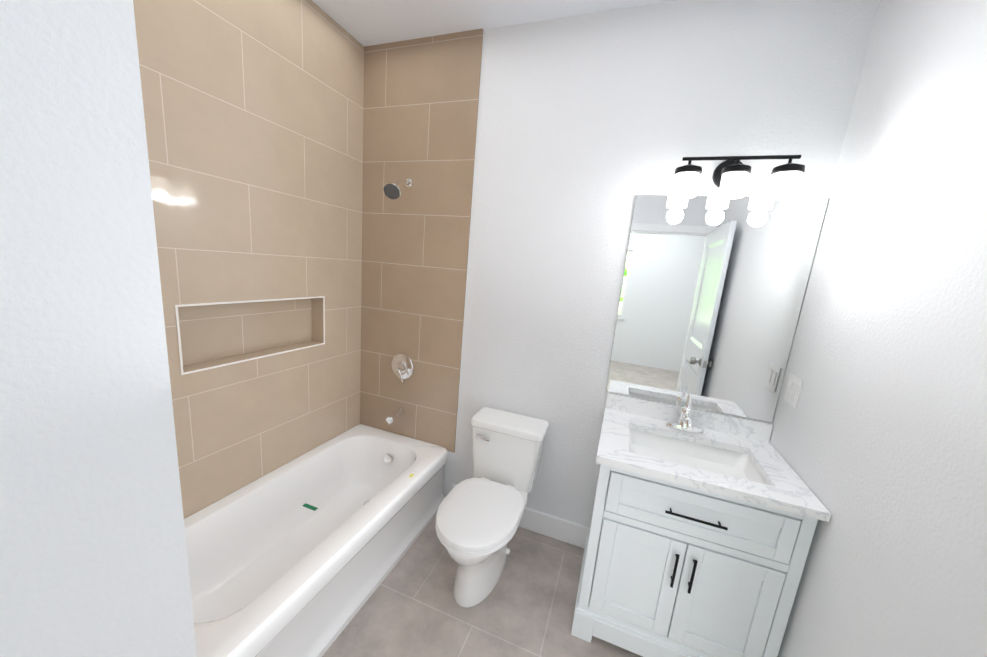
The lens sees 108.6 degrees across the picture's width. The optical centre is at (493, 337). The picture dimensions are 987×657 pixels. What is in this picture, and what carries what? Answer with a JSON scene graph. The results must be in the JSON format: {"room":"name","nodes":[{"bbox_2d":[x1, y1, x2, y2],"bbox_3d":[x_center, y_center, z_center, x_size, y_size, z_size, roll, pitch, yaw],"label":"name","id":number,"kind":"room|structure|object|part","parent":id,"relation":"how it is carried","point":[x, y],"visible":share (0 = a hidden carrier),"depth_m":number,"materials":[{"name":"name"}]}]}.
{"room":"bathroom","nodes":[
{"label":"bathroom","id":0,"kind":"room"},
{"bbox_2d":[322,516,642,656],"bbox_3d":[-0.550,1.679,-0.412,4.200,0.100,5.800,9,12,19],"label":"floor","id":1,"kind":"structure","parent":0,"point":[411,607],"depth_m":1.62,"materials":[{"name":"tile"}]},
{"bbox_2d":[184,424,447,656],"bbox_3d":[-0.893,0.972,1.751,0.722,0.386,1.501,9,12,19],"label":"bathtub","id":2,"kind":"object","parent":1,"relation":"on","point":[302,555],"visible":0.83,"depth_m":1.68,"materials":[{"name":"white ceramic"}]},
{"bbox_2d":[435,407,548,607],"bbox_3d":[-0.028,0.858,1.819,0.412,0.727,0.736,9,12,19],"label":"toilet","id":3,"kind":"object","parent":1,"relation":"on","point":[479,514],"visible":1,"depth_m":1.77,"materials":[{"name":"white ceramic"}]},
{"bbox_3d":[-0.062,0.838,1.713,0.380,0.053,0.523,9,12,19],"label":"seat","id":4,"kind":"part","parent":3,"relation":"part of","materials":[{"name":"white plastic"}]},
{"bbox_3d":[-0.059,0.552,1.945,0.085,0.027,0.022,9,12,19],"label":"handle","id":5,"kind":"part","parent":3,"relation":"part of","materials":[{"name":"silver metal"}]},
{"bbox_3d":[0.078,0.640,2.023,0.412,0.362,0.217,9,12,19],"label":"tank","id":6,"kind":"part","parent":3,"relation":"part of","materials":[{"name":"white ceramic"}]},
{"bbox_2d":[571,392,830,656],"bbox_3d":[0.814,0.815,1.587,0.734,1.042,0.576,9,12,19],"label":"bathroom vanity","id":7,"kind":"object","parent":1,"relation":"on","point":[699,536],"visible":1,"depth_m":1.38,"materials":[{"name":"white paint"}]},
{"bbox_2d":[665,394,703,434],"bbox_3d":[0.905,0.366,1.644,0.164,0.172,0.160,9,12,19],"label":"faucet","id":8,"kind":"object","parent":7,"relation":"on","point":[685,426],"depth_m":1.67,"materials":[{"name":"silver metal"}]},
{"bbox_3d":[0.725,0.806,1.326,0.200,0.305,0.033,9,12,19],"label":"handle","id":9,"kind":"part","parent":7,"relation":"part of","materials":[{"name":"black metal"}]},
{"bbox_2d":[0,0,986,656],"bbox_3d":[-0.203,-0.033,1.017,2.708,2.750,2.290,9,12,19],"label":"wall","id":10,"kind":"structure","parent":0,"point":[870,112],"depth_m":0.98,"materials":[{"name":"white paint"}]},
{"bbox_2d":[133,0,363,518],"bbox_3d":[-1.171,-0.422,1.621,0.110,2.385,1.514,9,12,19],"label":"wall tile","id":11,"kind":"structure","parent":10,"relation":"attached to","point":[253,113],"depth_m":1.65,"materials":[{"name":"beige tile"}]},
{"bbox_2d":[175,296,324,374],"bbox_3d":[-1.124,-0.042,1.750,0.003,0.286,0.736,9,12,19],"label":"trim","id":12,"kind":"structure","parent":10,"relation":"attached to","point":[179,339],"depth_m":1.60,"materials":[{"name":"white tile"}]},
{"bbox_2d":[360,28,482,451],"bbox_3d":[-0.503,-0.477,2.183,0.750,2.385,0.010,9,12,19],"label":"wall tile","id":13,"kind":"structure","parent":10,"relation":"attached to","point":[421,102],"depth_m":2.13,"materials":[{"name":"beige tile"}]},
{"bbox_2d":[383,178,413,423],"bbox_3d":[-0.599,-0.184,2.146,0.170,1.514,0.219,9,12,19],"label":"shower fixtures","id":14,"kind":"object","parent":13,"relation":"attached to","point":[402,366],"visible":1,"depth_m":2.27,"materials":[{"name":"silver metal"}]},
{"bbox_2d":[451,484,589,548],"bbox_3d":[0.464,1.148,2.080,1.590,0.140,0.022,9,12,19],"label":"baseboard","id":15,"kind":"structure","parent":10,"relation":"attached to","point":[557,528],"depth_m":2.09,"materials":[{"name":"white paint"}]},
{"bbox_2d":[606,195,828,421],"bbox_3d":[0.988,-0.143,1.673,0.740,0.990,0.006,9,12,19],"label":"mirror","id":16,"kind":"object","parent":10,"relation":"attached to","point":[712,293],"visible":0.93,"depth_m":1.65,"materials":[{"name":"clear glass"}]},
{"bbox_2d":[672,155,804,199],"bbox_3d":[1.001,-0.674,1.483,0.454,0.181,0.185,9,12,19],"label":"sconce","id":17,"kind":"object","parent":10,"relation":"attached to","point":[730,176],"visible":1,"depth_m":1.42,"materials":[{"name":"white glass"}]},
{"bbox_3d":[0.983,-0.621,1.455,0.442,0.086,0.092,9,12,19],"label":"lamp shade","id":18,"kind":"part","parent":17,"relation":"part of","materials":[{"name":"white glass"}]},
{"bbox_2d":[783,374,803,408],"bbox_3d":[1.267,0.226,1.504,0.009,0.120,0.120,9,12,19],"label":"switch plate","id":19,"kind":"object","parent":10,"relation":"attached to","point":[793,390],"visible":1,"depth_m":1.49,"materials":[{"name":"white plastic"}]},
{"bbox_2d":[312,0,674,46],"bbox_3d":[-0.312,-1.107,-0.965,4.200,0.100,5.800,9,12,19],"label":"ceiling","id":20,"kind":"structure","parent":0,"point":[364,23],"depth_m":1.74,"materials":[{"name":"white paint"}]}
]}

